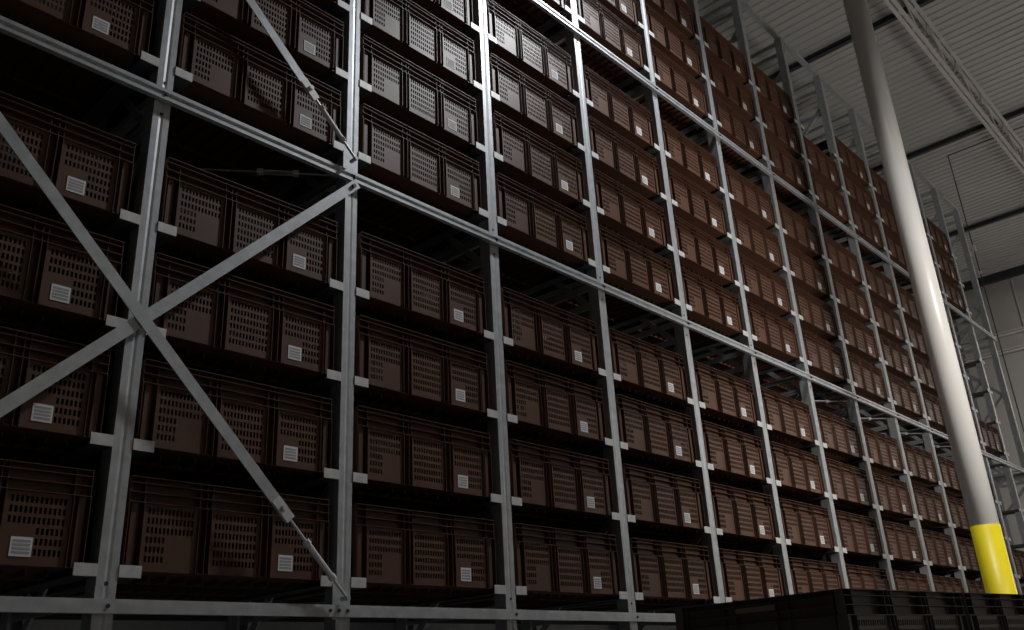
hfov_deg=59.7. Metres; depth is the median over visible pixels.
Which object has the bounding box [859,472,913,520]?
plastic crate
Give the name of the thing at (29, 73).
plastic crate
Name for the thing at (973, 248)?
conduit
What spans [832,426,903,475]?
plastic crate
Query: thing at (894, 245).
plastic crate
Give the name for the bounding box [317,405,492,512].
plastic crate
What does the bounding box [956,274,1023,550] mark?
wall
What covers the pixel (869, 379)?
plastic crate
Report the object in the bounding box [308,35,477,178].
plastic crate
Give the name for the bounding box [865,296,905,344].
plastic crate
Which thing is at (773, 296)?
plastic crate
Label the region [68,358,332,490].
plastic crate
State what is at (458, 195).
plastic crate
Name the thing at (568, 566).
plastic crate
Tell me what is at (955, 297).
plastic crate
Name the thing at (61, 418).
plastic crate
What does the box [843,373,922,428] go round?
plastic crate
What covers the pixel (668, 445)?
plastic crate
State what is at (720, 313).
plastic crate
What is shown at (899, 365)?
plastic crate
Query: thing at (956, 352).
plastic crate
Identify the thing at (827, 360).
plastic crate
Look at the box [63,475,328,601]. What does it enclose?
plastic crate
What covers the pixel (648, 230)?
plastic crate
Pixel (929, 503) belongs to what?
plastic crate
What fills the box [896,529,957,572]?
plastic crate
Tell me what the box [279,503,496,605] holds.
plastic crate
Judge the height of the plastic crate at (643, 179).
0.490 m
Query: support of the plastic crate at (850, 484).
on the storage rack
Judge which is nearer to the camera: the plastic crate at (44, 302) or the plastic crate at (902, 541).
the plastic crate at (44, 302)
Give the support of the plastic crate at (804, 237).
on the storage rack
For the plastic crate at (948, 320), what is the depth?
16.66 m
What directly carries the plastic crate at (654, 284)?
on the storage rack
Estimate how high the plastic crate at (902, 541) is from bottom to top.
0.490 m
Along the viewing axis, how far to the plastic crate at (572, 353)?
7.45 m
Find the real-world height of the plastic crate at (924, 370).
0.490 m
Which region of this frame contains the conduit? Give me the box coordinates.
[947,126,1023,431]
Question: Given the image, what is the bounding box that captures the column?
[843,0,1017,593]
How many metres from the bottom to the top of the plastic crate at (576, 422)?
0.490 m
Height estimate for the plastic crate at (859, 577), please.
0.490 m
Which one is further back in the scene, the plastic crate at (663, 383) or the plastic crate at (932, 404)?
the plastic crate at (932, 404)
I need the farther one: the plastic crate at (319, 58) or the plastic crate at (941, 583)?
the plastic crate at (941, 583)
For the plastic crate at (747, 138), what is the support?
on the storage rack
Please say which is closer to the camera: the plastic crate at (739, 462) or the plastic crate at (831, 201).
the plastic crate at (739, 462)
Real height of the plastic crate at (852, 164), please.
0.490 m
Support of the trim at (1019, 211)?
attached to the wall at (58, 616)
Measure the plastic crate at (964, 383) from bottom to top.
0.490 m
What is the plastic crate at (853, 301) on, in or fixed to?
on the storage rack
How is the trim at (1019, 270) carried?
attached to the wall at (1005, 297)
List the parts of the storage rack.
post, upright post, tie rod, post, upright post, post, upright post, post, upright post, upright post, upright post, upright post, upright post, rail, upright post, upright post, upright post, upright post, upright post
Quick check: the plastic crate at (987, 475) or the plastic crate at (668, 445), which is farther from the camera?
the plastic crate at (987, 475)
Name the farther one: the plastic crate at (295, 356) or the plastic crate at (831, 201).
the plastic crate at (831, 201)
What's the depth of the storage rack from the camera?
6.69 m
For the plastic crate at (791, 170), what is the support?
on the storage rack
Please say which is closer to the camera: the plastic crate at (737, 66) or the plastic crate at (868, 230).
the plastic crate at (737, 66)
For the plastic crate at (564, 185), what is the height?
0.490 m
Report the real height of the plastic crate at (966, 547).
0.490 m
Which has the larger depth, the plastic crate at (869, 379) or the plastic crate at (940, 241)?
the plastic crate at (940, 241)
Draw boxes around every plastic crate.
[0,0,154,120]
[0,91,135,270]
[0,204,124,369]
[0,326,111,463]
[0,459,94,592]
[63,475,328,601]
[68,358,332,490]
[106,12,340,192]
[107,252,334,410]
[119,157,337,329]
[152,0,343,113]
[213,0,343,38]
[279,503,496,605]
[283,103,480,248]
[289,232,486,365]
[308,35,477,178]
[311,315,488,440]
[317,0,475,114]
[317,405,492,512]
[375,0,472,54]
[419,172,589,291]
[420,287,599,397]
[431,111,584,223]
[438,360,605,464]
[441,523,620,609]
[449,53,578,167]
[472,439,613,527]
[486,0,573,115]
[493,0,565,48]
[526,0,644,95]
[528,225,675,326]
[538,169,667,268]
[542,115,660,212]
[553,65,654,165]
[553,394,696,471]
[559,537,714,611]
[583,0,638,41]
[587,463,705,539]
[592,328,688,419]
[595,44,708,130]
[619,119,720,204]
[627,166,727,247]
[627,267,743,351]
[635,215,735,298]
[637,360,757,429]
[638,420,766,487]
[644,0,696,50]
[645,3,701,86]
[654,548,785,613]
[674,588,969,629]
[676,93,762,169]
[678,482,776,549]
[687,16,748,91]
[694,300,799,377]
[706,54,755,131]
[717,441,824,501]
[724,163,775,239]
[727,387,814,447]
[729,62,794,130]
[729,253,791,323]
[731,207,783,280]
[734,134,808,202]
[747,498,834,556]
[758,97,801,158]
[759,328,847,396]
[770,200,821,259]
[777,408,862,462]
[785,242,829,299]
[785,284,838,341]
[787,170,848,235]
[788,557,842,593]
[802,352,887,411]
[803,135,841,189]
[808,510,882,562]
[811,458,872,511]
[815,136,868,185]
[823,233,861,285]
[824,271,870,323]
[832,201,883,256]
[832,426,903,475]
[833,311,878,362]
[842,168,875,217]
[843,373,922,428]
[845,564,889,589]
[856,520,923,567]
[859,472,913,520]
[862,260,896,308]
[864,167,892,209]
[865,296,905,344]
[868,228,907,277]
[876,197,900,241]
[878,334,913,380]
[880,390,946,440]
[892,284,921,328]
[892,570,929,590]
[896,442,937,486]
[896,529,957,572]
[899,269,941,293]
[900,485,947,528]
[904,318,929,361]
[912,416,979,451]
[913,354,937,396]
[920,212,926,234]
[926,217,950,255]
[928,241,933,262]
[932,455,961,496]
[932,536,980,576]
[932,575,963,592]
[933,245,958,283]
[934,495,970,535]
[940,273,965,314]
[947,419,1003,456]
[948,320,954,343]
[956,352,962,375]
[960,592,1023,629]
[961,475,994,501]
[964,383,971,408]
[965,547,1013,580]
[966,510,1004,539]
[966,579,984,592]
[1011,549,1023,581]
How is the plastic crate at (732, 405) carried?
on the storage rack
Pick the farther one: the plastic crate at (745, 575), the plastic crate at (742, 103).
the plastic crate at (742, 103)
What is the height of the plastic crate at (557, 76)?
0.490 m
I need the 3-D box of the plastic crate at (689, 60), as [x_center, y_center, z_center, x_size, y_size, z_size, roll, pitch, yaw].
[1.669,-3.268,11.426,1.000,0.490,1.200,-22,-29,38]
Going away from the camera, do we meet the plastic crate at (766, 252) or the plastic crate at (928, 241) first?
the plastic crate at (766, 252)
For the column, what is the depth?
10.56 m
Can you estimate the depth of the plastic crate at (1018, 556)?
15.50 m
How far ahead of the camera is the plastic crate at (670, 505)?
7.99 m
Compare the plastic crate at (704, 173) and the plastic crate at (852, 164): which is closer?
the plastic crate at (704, 173)
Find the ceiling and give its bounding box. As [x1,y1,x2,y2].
[664,0,1023,283]
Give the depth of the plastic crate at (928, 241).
17.29 m
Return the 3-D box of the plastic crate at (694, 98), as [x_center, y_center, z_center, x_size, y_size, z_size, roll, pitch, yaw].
[1.701,-2.695,11.189,1.000,0.490,1.200,-22,-29,38]
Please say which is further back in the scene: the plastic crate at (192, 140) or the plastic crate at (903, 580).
the plastic crate at (903, 580)
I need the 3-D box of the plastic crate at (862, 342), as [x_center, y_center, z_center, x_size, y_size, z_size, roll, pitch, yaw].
[4.671,0.458,13.200,1.000,0.490,1.200,-22,-29,38]
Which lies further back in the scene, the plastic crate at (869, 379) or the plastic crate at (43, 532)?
the plastic crate at (869, 379)
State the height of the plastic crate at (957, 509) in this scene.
0.490 m
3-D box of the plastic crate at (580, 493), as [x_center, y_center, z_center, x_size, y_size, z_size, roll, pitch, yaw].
[0.051,1.442,7.276,1.000,0.490,1.200,-22,-29,38]
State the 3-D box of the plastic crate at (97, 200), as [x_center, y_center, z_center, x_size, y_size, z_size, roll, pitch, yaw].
[-2.884,-0.742,4.841,1.000,0.490,1.200,-22,-29,38]
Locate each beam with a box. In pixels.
[759,0,935,82]
[872,107,1023,172]
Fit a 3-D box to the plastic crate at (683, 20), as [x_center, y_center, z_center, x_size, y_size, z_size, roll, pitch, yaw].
[1.645,-3.841,11.665,1.000,0.490,1.200,-22,-29,38]
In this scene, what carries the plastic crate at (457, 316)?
on the storage rack
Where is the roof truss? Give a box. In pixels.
[883,0,1023,173]
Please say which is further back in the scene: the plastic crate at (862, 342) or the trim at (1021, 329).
the trim at (1021, 329)
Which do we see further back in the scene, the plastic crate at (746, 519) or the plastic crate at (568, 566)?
the plastic crate at (746, 519)
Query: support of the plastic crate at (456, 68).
on the storage rack
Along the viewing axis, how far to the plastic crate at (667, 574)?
7.76 m
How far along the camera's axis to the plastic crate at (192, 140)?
5.99 m
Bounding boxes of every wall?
[0,0,1023,625]
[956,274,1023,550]
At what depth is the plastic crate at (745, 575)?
8.67 m
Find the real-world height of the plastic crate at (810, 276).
0.490 m
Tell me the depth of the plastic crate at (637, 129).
9.52 m
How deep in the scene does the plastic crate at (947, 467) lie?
14.12 m
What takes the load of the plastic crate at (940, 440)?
on the storage rack
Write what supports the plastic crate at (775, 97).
on the storage rack
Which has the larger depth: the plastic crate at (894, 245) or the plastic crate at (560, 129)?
the plastic crate at (894, 245)
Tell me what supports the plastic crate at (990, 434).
on the storage rack
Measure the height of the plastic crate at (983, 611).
0.470 m
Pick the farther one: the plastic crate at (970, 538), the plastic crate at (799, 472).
the plastic crate at (970, 538)
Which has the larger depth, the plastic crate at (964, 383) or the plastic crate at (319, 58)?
the plastic crate at (964, 383)
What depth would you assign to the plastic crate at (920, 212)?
17.53 m
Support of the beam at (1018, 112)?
attached to the ceiling
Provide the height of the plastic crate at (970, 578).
0.490 m
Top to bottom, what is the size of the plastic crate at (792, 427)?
0.490 m
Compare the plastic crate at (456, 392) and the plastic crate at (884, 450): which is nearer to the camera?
the plastic crate at (456, 392)
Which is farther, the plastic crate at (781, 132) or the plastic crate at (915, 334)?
the plastic crate at (915, 334)
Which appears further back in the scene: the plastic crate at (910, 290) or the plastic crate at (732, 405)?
the plastic crate at (910, 290)
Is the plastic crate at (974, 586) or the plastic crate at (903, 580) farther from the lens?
the plastic crate at (974, 586)
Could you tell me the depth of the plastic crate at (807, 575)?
9.62 m
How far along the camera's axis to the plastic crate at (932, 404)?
14.58 m
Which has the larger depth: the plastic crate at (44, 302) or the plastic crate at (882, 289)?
the plastic crate at (882, 289)
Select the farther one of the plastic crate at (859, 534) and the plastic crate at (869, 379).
the plastic crate at (869, 379)
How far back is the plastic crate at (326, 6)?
6.70 m
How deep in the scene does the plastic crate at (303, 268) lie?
5.48 m
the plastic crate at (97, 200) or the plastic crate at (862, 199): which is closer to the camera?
the plastic crate at (97, 200)
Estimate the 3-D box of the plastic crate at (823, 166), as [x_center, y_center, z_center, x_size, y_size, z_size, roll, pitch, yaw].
[4.520,-2.242,14.306,1.000,0.490,1.200,-22,-29,38]
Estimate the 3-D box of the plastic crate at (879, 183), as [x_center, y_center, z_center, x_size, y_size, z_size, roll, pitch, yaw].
[6.395,-2.129,16.472,1.000,0.490,1.200,-22,-29,38]
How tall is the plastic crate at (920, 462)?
0.490 m
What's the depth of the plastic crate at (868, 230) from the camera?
14.78 m
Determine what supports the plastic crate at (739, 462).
on the storage rack
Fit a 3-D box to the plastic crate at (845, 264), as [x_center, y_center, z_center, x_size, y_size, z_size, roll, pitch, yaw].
[4.605,-0.689,13.674,1.000,0.490,1.200,-22,-29,38]
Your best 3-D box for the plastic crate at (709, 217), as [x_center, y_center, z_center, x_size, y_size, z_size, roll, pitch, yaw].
[1.787,-1.142,10.556,1.000,0.490,1.200,-22,-29,38]
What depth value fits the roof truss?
16.84 m
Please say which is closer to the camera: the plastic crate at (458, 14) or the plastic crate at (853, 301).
the plastic crate at (458, 14)
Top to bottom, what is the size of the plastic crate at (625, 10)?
0.490 m
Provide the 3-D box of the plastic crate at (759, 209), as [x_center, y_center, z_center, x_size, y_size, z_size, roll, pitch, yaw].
[2.708,-1.375,11.750,1.000,0.490,1.200,-22,-29,38]
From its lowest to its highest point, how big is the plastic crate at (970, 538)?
0.490 m
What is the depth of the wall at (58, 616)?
8.14 m
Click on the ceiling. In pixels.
(987, 36)
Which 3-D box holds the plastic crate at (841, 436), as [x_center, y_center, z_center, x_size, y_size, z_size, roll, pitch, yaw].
[3.804,1.666,11.600,1.000,0.490,1.200,-22,-29,38]
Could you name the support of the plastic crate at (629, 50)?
on the storage rack
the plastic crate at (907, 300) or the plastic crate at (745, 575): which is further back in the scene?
the plastic crate at (907, 300)
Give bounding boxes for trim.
[949,207,1023,236]
[961,327,1023,347]
[962,264,1023,291]
[965,344,1023,362]
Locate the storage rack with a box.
[0,0,1023,629]
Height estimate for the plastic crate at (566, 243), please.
0.490 m
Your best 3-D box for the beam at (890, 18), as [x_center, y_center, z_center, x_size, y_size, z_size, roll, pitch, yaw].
[10.269,-6.750,13.356,16.800,0.100,0.100,-22,-29,38]
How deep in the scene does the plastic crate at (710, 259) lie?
10.03 m
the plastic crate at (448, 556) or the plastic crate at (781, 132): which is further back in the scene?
the plastic crate at (781, 132)
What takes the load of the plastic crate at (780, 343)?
on the storage rack
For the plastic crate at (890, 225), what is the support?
on the storage rack
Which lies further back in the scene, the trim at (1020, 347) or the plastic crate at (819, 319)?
the trim at (1020, 347)
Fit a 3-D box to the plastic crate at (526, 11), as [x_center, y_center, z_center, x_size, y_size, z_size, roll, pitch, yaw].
[-0.219,-3.385,9.249,1.000,0.490,1.200,-22,-29,38]
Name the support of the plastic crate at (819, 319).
on the storage rack
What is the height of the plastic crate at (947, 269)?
0.490 m
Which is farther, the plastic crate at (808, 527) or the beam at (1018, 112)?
the beam at (1018, 112)
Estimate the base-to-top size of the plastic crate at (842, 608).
0.470 m

